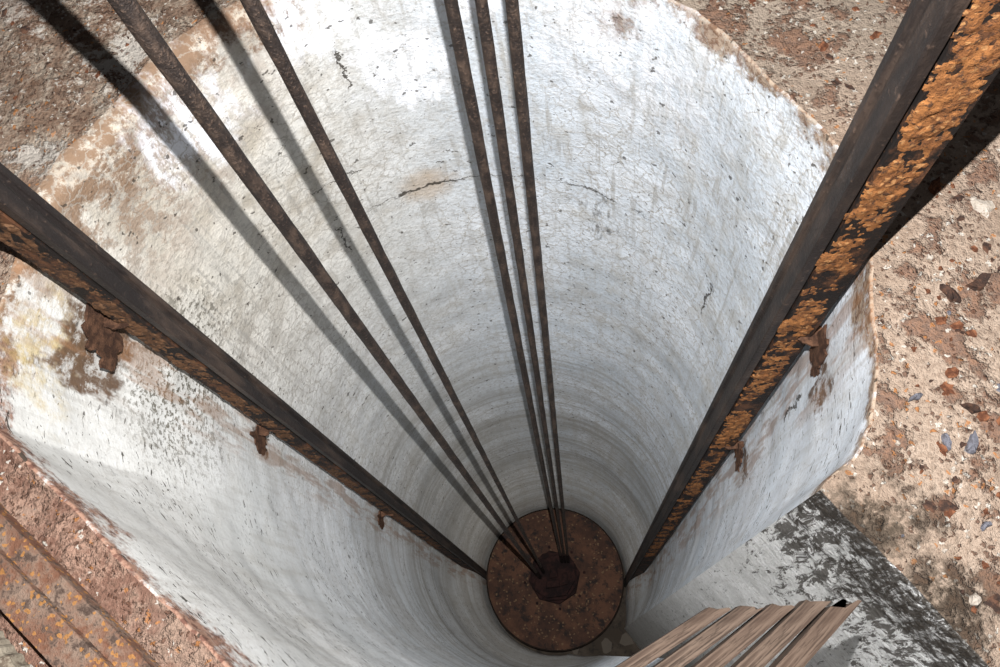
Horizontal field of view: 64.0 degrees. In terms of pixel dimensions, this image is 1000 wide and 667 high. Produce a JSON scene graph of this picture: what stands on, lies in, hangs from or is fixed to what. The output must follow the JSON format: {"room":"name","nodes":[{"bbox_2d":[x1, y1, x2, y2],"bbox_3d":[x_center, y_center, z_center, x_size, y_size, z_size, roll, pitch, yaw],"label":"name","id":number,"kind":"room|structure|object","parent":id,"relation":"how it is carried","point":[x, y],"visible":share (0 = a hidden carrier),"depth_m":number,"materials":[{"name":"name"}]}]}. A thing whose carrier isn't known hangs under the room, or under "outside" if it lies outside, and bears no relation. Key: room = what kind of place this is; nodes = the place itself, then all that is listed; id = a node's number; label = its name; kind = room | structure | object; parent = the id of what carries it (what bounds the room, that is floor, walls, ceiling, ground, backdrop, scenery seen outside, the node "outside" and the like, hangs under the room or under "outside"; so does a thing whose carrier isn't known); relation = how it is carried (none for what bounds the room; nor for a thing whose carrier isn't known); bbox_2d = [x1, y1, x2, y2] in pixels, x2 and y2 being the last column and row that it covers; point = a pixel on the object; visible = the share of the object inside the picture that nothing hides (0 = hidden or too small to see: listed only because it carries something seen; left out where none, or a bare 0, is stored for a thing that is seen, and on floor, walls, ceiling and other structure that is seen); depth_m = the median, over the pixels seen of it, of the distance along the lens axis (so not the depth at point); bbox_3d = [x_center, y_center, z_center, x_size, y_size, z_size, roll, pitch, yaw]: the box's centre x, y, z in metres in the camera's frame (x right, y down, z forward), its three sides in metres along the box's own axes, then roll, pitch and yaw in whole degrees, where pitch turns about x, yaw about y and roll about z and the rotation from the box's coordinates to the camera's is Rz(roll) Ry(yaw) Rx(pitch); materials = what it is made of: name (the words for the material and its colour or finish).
{"room":"mine shaft","nodes":[
{"label":"mine shaft","id":0,"kind":"room"},
{"bbox_2d":[0,0,878,666],"bbox_3d":[0.251,1.467,5.952,2.037,8.850,2.009,-2,68,5],"label":"wall","id":1,"kind":"structure","parent":0,"point":[675,179],"depth_m":2.89,"materials":[{"name":"paint"}]},
{"bbox_2d":[0,163,486,579],"bbox_3d":[-0.780,1.056,4.983,0.249,11.150,0.138,-37,69,-9],"label":"rail","id":2,"kind":"object","parent":1,"relation":"attached to","point":[32,227],"visible":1,"depth_m":2.31,"materials":[{"name":"metal"}]},
{"bbox_2d":[486,508,623,651],"bbox_3d":[0.636,2.856,9.412,1.648,0.425,1.648,-2,68,5],"label":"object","id":3,"kind":"object","parent":1,"relation":"attached to","point":[573,603],"visible":0.96,"depth_m":9.51,"materials":[{"name":"metal"}]},
{"bbox_2d":[107,0,541,578],"bbox_3d":[-0.129,0.841,4.354,0.168,10.758,0.055,-2,68,5],"label":"cable","id":4,"kind":"object","parent":3,"relation":"attached to","point":[130,12],"visible":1,"depth_m":1.53,"materials":[{"name":"metal"}]},
{"bbox_2d":[534,572,541,578],"bbox_3d":[0.428,2.712,9.000,0.052,0.680,0.047,-2,68,5],"label":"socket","id":5,"kind":"object","parent":4,"relation":"attached to","point":[537,574],"depth_m":8.94,"materials":[{"name":"metal"}]},
{"bbox_2d":[240,0,544,573],"bbox_3d":[-0.024,0.789,4.363,0.035,10.758,0.035,12,70,11],"label":"cable","id":6,"kind":"object","parent":3,"relation":"attached to","point":[254,9],"visible":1,"depth_m":1.63,"materials":[{"name":"metal"}]},
{"bbox_2d":[444,0,562,562],"bbox_3d":[0.211,0.623,4.405,0.038,10.758,0.153,18,71,13],"label":"cable","id":7,"kind":"object","parent":3,"relation":"attached to","point":[455,24],"visible":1,"depth_m":2.01,"materials":[{"name":"metal"}]},
{"bbox_2d":[475,0,565,562],"bbox_3d":[0.263,0.622,4.399,0.034,10.758,0.163,32,75,17],"label":"cable","id":8,"kind":"object","parent":3,"relation":"attached to","point":[482,8],"visible":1,"depth_m":2.01,"materials":[{"name":"metal"}]},
{"bbox_2d":[505,0,569,562],"bbox_3d":[0.311,0.620,4.395,0.035,10.758,0.176,39,77,19],"label":"cable","id":9,"kind":"object","parent":3,"relation":"attached to","point":[512,6],"visible":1,"depth_m":2.00,"materials":[{"name":"metal"}]},
{"bbox_2d":[624,0,999,586],"bbox_3d":[1.077,1.076,4.775,0.179,11.150,0.185,-2,68,5],"label":"rail","id":10,"kind":"object","parent":1,"relation":"attached to","point":[942,56],"visible":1,"depth_m":1.51,"materials":[{"name":"metal"}]},
{"bbox_2d":[0,0,999,666],"bbox_3d":[-0.176,-0.177,1.866,7.600,0.023,7.600,2,68,7],"label":"ground","id":11,"kind":"structure","parent":0,"point":[45,118],"depth_m":1.73,"materials":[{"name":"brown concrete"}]},
{"bbox_2d":[1,8,6,16],"bbox_3d":[-1.420,-0.922,2.292,0.015,0.006,0.035,4,69,8],"label":"flake","id":12,"kind":"object","parent":11,"relation":"on","point":[4,12],"visible":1,"depth_m":2.29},
{"bbox_2d":[0,630,32,666],"bbox_3d":[-1.262,0.607,1.621,1.200,0.059,0.325,34,76,18],"label":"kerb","id":13,"kind":"object","parent":11,"relation":"on","point":[9,657],"visible":1,"depth_m":1.58,"materials":[{"name":"beige concrete"}]},
{"bbox_2d":[20,25,29,33],"bbox_3d":[-1.343,-0.861,2.259,0.036,0.005,0.027,40,77,19],"label":"flake","id":14,"kind":"object","parent":11,"relation":"on","point":[24,29],"visible":1,"depth_m":2.26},
{"bbox_2d":[0,503,160,666],"bbox_3d":[-1.103,0.410,1.682,1.200,0.063,0.116,35,76,18],"label":"steel beam","id":15,"kind":"structure","parent":11,"relation":"on","point":[43,600],"depth_m":1.58,"materials":[{"name":"brown metal"}]},
{"bbox_2d":[615,607,730,666],"bbox_3d":[0.065,0.706,1.432,0.817,0.055,0.031,-30,68,-6],"label":"plank","id":16,"kind":"object","parent":11,"relation":"on","point":[671,639],"visible":1,"depth_m":1.44,"materials":[{"name":"brown wood"}]},
{"bbox_2d":[653,605,762,666],"bbox_3d":[0.131,0.714,1.422,0.819,0.055,0.033,-33,69,-7],"label":"plank","id":17,"kind":"object","parent":11,"relation":"on","point":[738,615],"visible":1,"depth_m":1.44,"materials":[{"name":"brown wood"}]},
{"bbox_2d":[691,603,794,666],"bbox_3d":[0.197,0.726,1.410,0.817,0.055,0.036,-36,69,-8],"label":"plank","id":18,"kind":"object","parent":11,"relation":"on","point":[752,629],"visible":1,"depth_m":1.43,"materials":[{"name":"brown wood"}]},
{"bbox_2d":[730,600,830,666],"bbox_3d":[0.271,0.736,1.398,0.826,0.055,0.038,-39,69,-10],"label":"plank","id":19,"kind":"object","parent":11,"relation":"on","point":[775,639],"visible":0.99,"depth_m":1.43,"materials":[{"name":"brown wood"}]},
{"bbox_2d":[769,599,861,666],"bbox_3d":[0.341,0.750,1.385,0.823,0.055,0.041,-42,70,-11],"label":"plank","id":20,"kind":"object","parent":11,"relation":"on","point":[808,642],"visible":0.97,"depth_m":1.42,"materials":[{"name":"brown wood"}]},
{"bbox_2d":[819,41,828,51],"bbox_3d":[0.799,-0.710,1.975,0.032,0.005,0.028,-27,68,-5],"label":"flake","id":21,"kind":"object","parent":11,"relation":"on","point":[823,46],"visible":1,"depth_m":1.97,"materials":[{"name":"orange stone"}]},
{"bbox_2d":[825,53,833,60],"bbox_3d":[0.808,-0.678,1.962,0.028,0.005,0.016,33,75,17],"label":"flake","id":22,"kind":"object","parent":11,"relation":"on","point":[828,56],"visible":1,"depth_m":1.96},
{"bbox_2d":[830,78,841,85],"bbox_3d":[0.812,-0.607,1.930,0.020,0.005,0.026,-30,68,-6],"label":"flake","id":23,"kind":"object","parent":11,"relation":"on","point":[836,81],"visible":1,"depth_m":1.93,"materials":[{"name":"stone"}]},
{"bbox_2d":[844,83,854,89],"bbox_3d":[0.841,-0.594,1.922,0.016,0.005,0.034,-43,70,-11],"label":"flake","id":24,"kind":"object","parent":11,"relation":"on","point":[850,87],"visible":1,"depth_m":1.92,"materials":[{"name":"stone"}]},
{"bbox_2d":[870,31,881,39],"bbox_3d":[0.923,-0.733,1.965,0.022,0.005,0.037,40,77,19],"label":"flake","id":25,"kind":"object","parent":11,"relation":"on","point":[876,34],"visible":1,"depth_m":1.96,"materials":[{"name":"brown stone"}]},
{"bbox_2d":[908,393,922,401],"bbox_3d":[0.848,0.129,1.627,0.036,0.014,0.015,-34,69,-8],"label":"stone","id":26,"kind":"object","parent":11,"relation":"on","point":[917,396],"visible":1,"depth_m":1.62,"materials":[{"name":"grey stone"}]},
{"bbox_2d":[922,500,936,512],"bbox_3d":[0.835,0.334,1.553,0.028,0.005,0.023,27,74,16],"label":"flake","id":27,"kind":"object","parent":11,"relation":"on","point":[929,505],"visible":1,"depth_m":1.55,"materials":[{"name":"brown stone"}]},
{"bbox_2d":[926,254,932,259],"bbox_3d":[0.932,-0.165,1.733,0.012,0.008,0.012,14,70,11],"label":"chip","id":28,"kind":"object","parent":11,"relation":"on","point":[929,257],"visible":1,"depth_m":1.73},
{"bbox_2d":[928,176,940,195],"bbox_3d":[0.982,-0.333,1.797,0.054,0.016,0.030,-41,70,-10],"label":"flake","id":29,"kind":"object","parent":11,"relation":"on","point":[934,188],"visible":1,"depth_m":1.79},
{"bbox_2d":[935,316,946,324],"bbox_3d":[0.929,-0.028,1.684,0.025,0.005,0.020,-3,68,5],"label":"flake","id":30,"kind":"object","parent":11,"relation":"on","point":[940,320],"visible":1,"depth_m":1.68,"materials":[{"name":"orange stone"}]},
{"bbox_2d":[938,444,947,456],"bbox_3d":[0.880,0.229,1.587,0.018,0.005,0.028,-31,68,-7],"label":"flake","id":31,"kind":"object","parent":11,"relation":"on","point":[943,449],"visible":1,"depth_m":1.59,"materials":[{"name":"orange stone"}]},
{"bbox_2d":[941,433,951,450],"bbox_3d":[0.888,0.215,1.588,0.015,0.015,0.037,-19,67,-2],"label":"stone","id":32,"kind":"object","parent":11,"relation":"on","point":[945,439],"visible":1,"depth_m":1.58,"materials":[{"name":"grey stone"}]},
{"bbox_2d":[939,382,955,395],"bbox_3d":[0.915,0.113,1.628,0.028,0.005,0.036,-34,69,-8],"label":"flake","id":33,"kind":"object","parent":11,"relation":"on","point":[946,387],"visible":1,"depth_m":1.63,"materials":[{"name":"brown stone"}]},
{"bbox_2d":[938,500,958,511],"bbox_3d":[0.868,0.333,1.549,0.042,0.004,0.024,-6,68,4],"label":"flake","id":34,"kind":"object","parent":11,"relation":"on","point":[943,505],"visible":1,"depth_m":1.55,"materials":[{"name":"brown stone"}]},
{"bbox_2d":[939,284,960,303],"bbox_3d":[0.959,-0.088,1.702,0.027,0.017,0.058,-25,68,-4],"label":"flake","id":35,"kind":"object","parent":11,"relation":"on","point":[951,294],"visible":1,"depth_m":1.70,"materials":[{"name":"brown stone"}]},
{"bbox_2d":[944,509,956,518],"bbox_3d":[0.868,0.345,1.544,0.024,0.005,0.017,-42,70,-11],"label":"flake","id":36,"kind":"object","parent":11,"relation":"on","point":[950,512],"visible":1,"depth_m":1.54,"materials":[{"name":"orange stone"}]},
{"bbox_2d":[945,367,959,377],"bbox_3d":[0.928,0.080,1.639,0.030,0.005,0.027,9,69,9],"label":"flake","id":37,"kind":"object","parent":11,"relation":"on","point":[952,372],"visible":1,"depth_m":1.64,"materials":[{"name":"brown stone"}]},
{"bbox_2d":[952,476,958,483],"bbox_3d":[0.890,0.285,1.564,0.016,0.004,0.013,-27,68,-5],"label":"flake","id":38,"kind":"object","parent":11,"relation":"on","point":[955,479],"visible":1,"depth_m":1.56,"materials":[{"name":"brown stone"}]},
{"bbox_2d":[949,320,963,329],"bbox_3d":[0.958,-0.016,1.675,0.025,0.005,0.024,-41,70,-10],"label":"flake","id":39,"kind":"object","parent":11,"relation":"on","point":[957,325],"visible":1,"depth_m":1.67,"materials":[{"name":"brown stone"}]},
{"bbox_2d":[952,194,964,201],"bbox_3d":[1.024,-0.303,1.783,0.021,0.005,0.023,39,77,19],"label":"flake","id":40,"kind":"object","parent":11,"relation":"on","point":[958,197],"visible":1,"depth_m":1.78,"materials":[{"name":"brown stone"}]},
{"bbox_2d":[956,215,964,220],"bbox_3d":[1.016,-0.256,1.768,0.020,0.005,0.016,-5,68,4],"label":"flake","id":41,"kind":"object","parent":11,"relation":"on","point":[960,218],"visible":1,"depth_m":1.77,"materials":[{"name":"brown stone"}]},
{"bbox_2d":[959,441,966,448],"bbox_3d":[0.919,0.222,1.588,0.012,0.005,0.017,37,76,18],"label":"flake","id":42,"kind":"object","parent":11,"relation":"on","point":[962,444],"visible":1,"depth_m":1.59,"materials":[{"name":"brown stone"}]},
{"bbox_2d":[960,402,980,413],"bbox_3d":[0.947,0.146,1.605,0.023,0.015,0.036,-38,69,-9],"label":"flake","id":43,"kind":"object","parent":11,"relation":"on","point":[972,408],"visible":1,"depth_m":1.60,"materials":[{"name":"brown stone"}]},
{"bbox_2d":[964,430,978,454],"bbox_3d":[0.938,0.215,1.583,0.021,0.015,0.048,24,73,15],"label":"stone","id":44,"kind":"object","parent":11,"relation":"on","point":[973,442],"visible":1,"depth_m":1.58,"materials":[{"name":"grey stone"}]},
{"bbox_2d":[966,329,976,337],"bbox_3d":[0.983,0.000,1.666,0.022,0.005,0.020,-10,67,2],"label":"flake","id":45,"kind":"object","parent":11,"relation":"on","point":[971,332],"visible":1,"depth_m":1.67,"materials":[{"name":"orange stone"}]},
{"bbox_2d":[971,606,976,613],"bbox_3d":[0.874,0.508,1.475,0.009,0.005,0.013,13,70,11],"label":"flake","id":46,"kind":"object","parent":11,"relation":"on","point":[973,609],"visible":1,"depth_m":1.47,"materials":[{"name":"brown stone"}]},
{"bbox_2d":[971,245,977,251],"bbox_3d":[1.032,-0.184,1.738,0.013,0.005,0.016,-10,67,2],"label":"flake","id":47,"kind":"object","parent":11,"relation":"on","point":[974,248],"visible":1,"depth_m":1.74,"materials":[{"name":"brown stone"}]},
{"bbox_2d":[969,593,981,605],"bbox_3d":[0.878,0.492,1.477,0.025,0.016,0.020,-27,68,-5],"label":"chip","id":48,"kind":"object","parent":11,"relation":"on","point":[974,599],"visible":1,"depth_m":1.48,"materials":[{"name":"white stone"}]},
{"bbox_2d":[965,272,990,290],"bbox_3d":[1.024,-0.110,1.706,0.060,0.015,0.030,-32,68,-7],"label":"flake","id":49,"kind":"object","parent":11,"relation":"on","point":[979,283],"visible":1,"depth_m":1.70,"materials":[{"name":"brown stone"}]},
{"bbox_2d":[970,199,995,217],"bbox_3d":[1.066,-0.282,1.768,0.055,0.015,0.048,24,73,15],"label":"chip","id":50,"kind":"object","parent":11,"relation":"on","point":[984,207],"visible":1,"depth_m":1.76,"materials":[{"name":"white stone"}]},
{"bbox_2d":[977,410,989,421],"bbox_3d":[0.967,0.165,1.601,0.025,0.005,0.023,-27,68,-5],"label":"flake","id":51,"kind":"object","parent":11,"relation":"on","point":[982,416],"visible":1,"depth_m":1.60,"materials":[{"name":"orange stone"}]},
{"bbox_2d":[981,561,989,568],"bbox_3d":[0.915,0.435,1.509,0.014,0.005,0.018,-16,67,0],"label":"flake","id":52,"kind":"object","parent":11,"relation":"on","point":[985,565],"visible":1,"depth_m":1.51,"materials":[{"name":"brown stone"}]},
{"bbox_2d":[980,521,992,530],"bbox_3d":[0.929,0.366,1.530,0.026,0.015,0.014,-29,68,-6],"label":"stone","id":53,"kind":"object","parent":11,"relation":"on","point":[986,524],"visible":1,"depth_m":1.53,"materials":[{"name":"grey stone"}]},
{"bbox_2d":[982,242,990,253],"bbox_3d":[1.058,-0.188,1.738,0.020,0.005,0.027,-35,69,-8],"label":"flake","id":54,"kind":"object","parent":11,"relation":"on","point":[986,247],"visible":1,"depth_m":1.74,"materials":[{"name":"brown stone"}]},
{"bbox_2d":[983,508,990,514],"bbox_3d":[0.937,0.343,1.540,0.012,0.005,0.015,-9,68,2],"label":"flake","id":55,"kind":"object","parent":11,"relation":"on","point":[985,510],"visible":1,"depth_m":1.54,"materials":[{"name":"brown stone"}]},
{"bbox_2d":[984,596,999,613],"bbox_3d":[0.917,0.504,1.479,0.029,0.006,0.040,-40,70,-10],"label":"flake","id":56,"kind":"object","parent":11,"relation":"on","point":[994,604],"visible":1,"depth_m":1.48,"materials":[{"name":"brown stone"}]},
{"bbox_2d":[988,593,999,600],"bbox_3d":[0.918,0.493,1.484,0.034,0.005,0.015,-28,68,-5],"label":"flake","id":57,"kind":"object","parent":11,"relation":"on","point":[996,596],"visible":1,"depth_m":1.48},
{"bbox_2d":[497,560,639,656],"bbox_3d":[0.902,3.563,9.832,3.600,0.001,3.400,-2,68,5],"label":"floor","id":58,"kind":"structure","parent":0,"point":[615,640],"depth_m":9.72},
{"bbox_2d":[624,490,988,666],"bbox_3d":[1.170,2.412,5.474,0.466,8.850,0.910,-37,69,-9],"label":"concrete slab","id":59,"kind":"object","parent":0,"point":[813,552],"depth_m":1.90,"materials":[{"name":"paint"}]}
]}

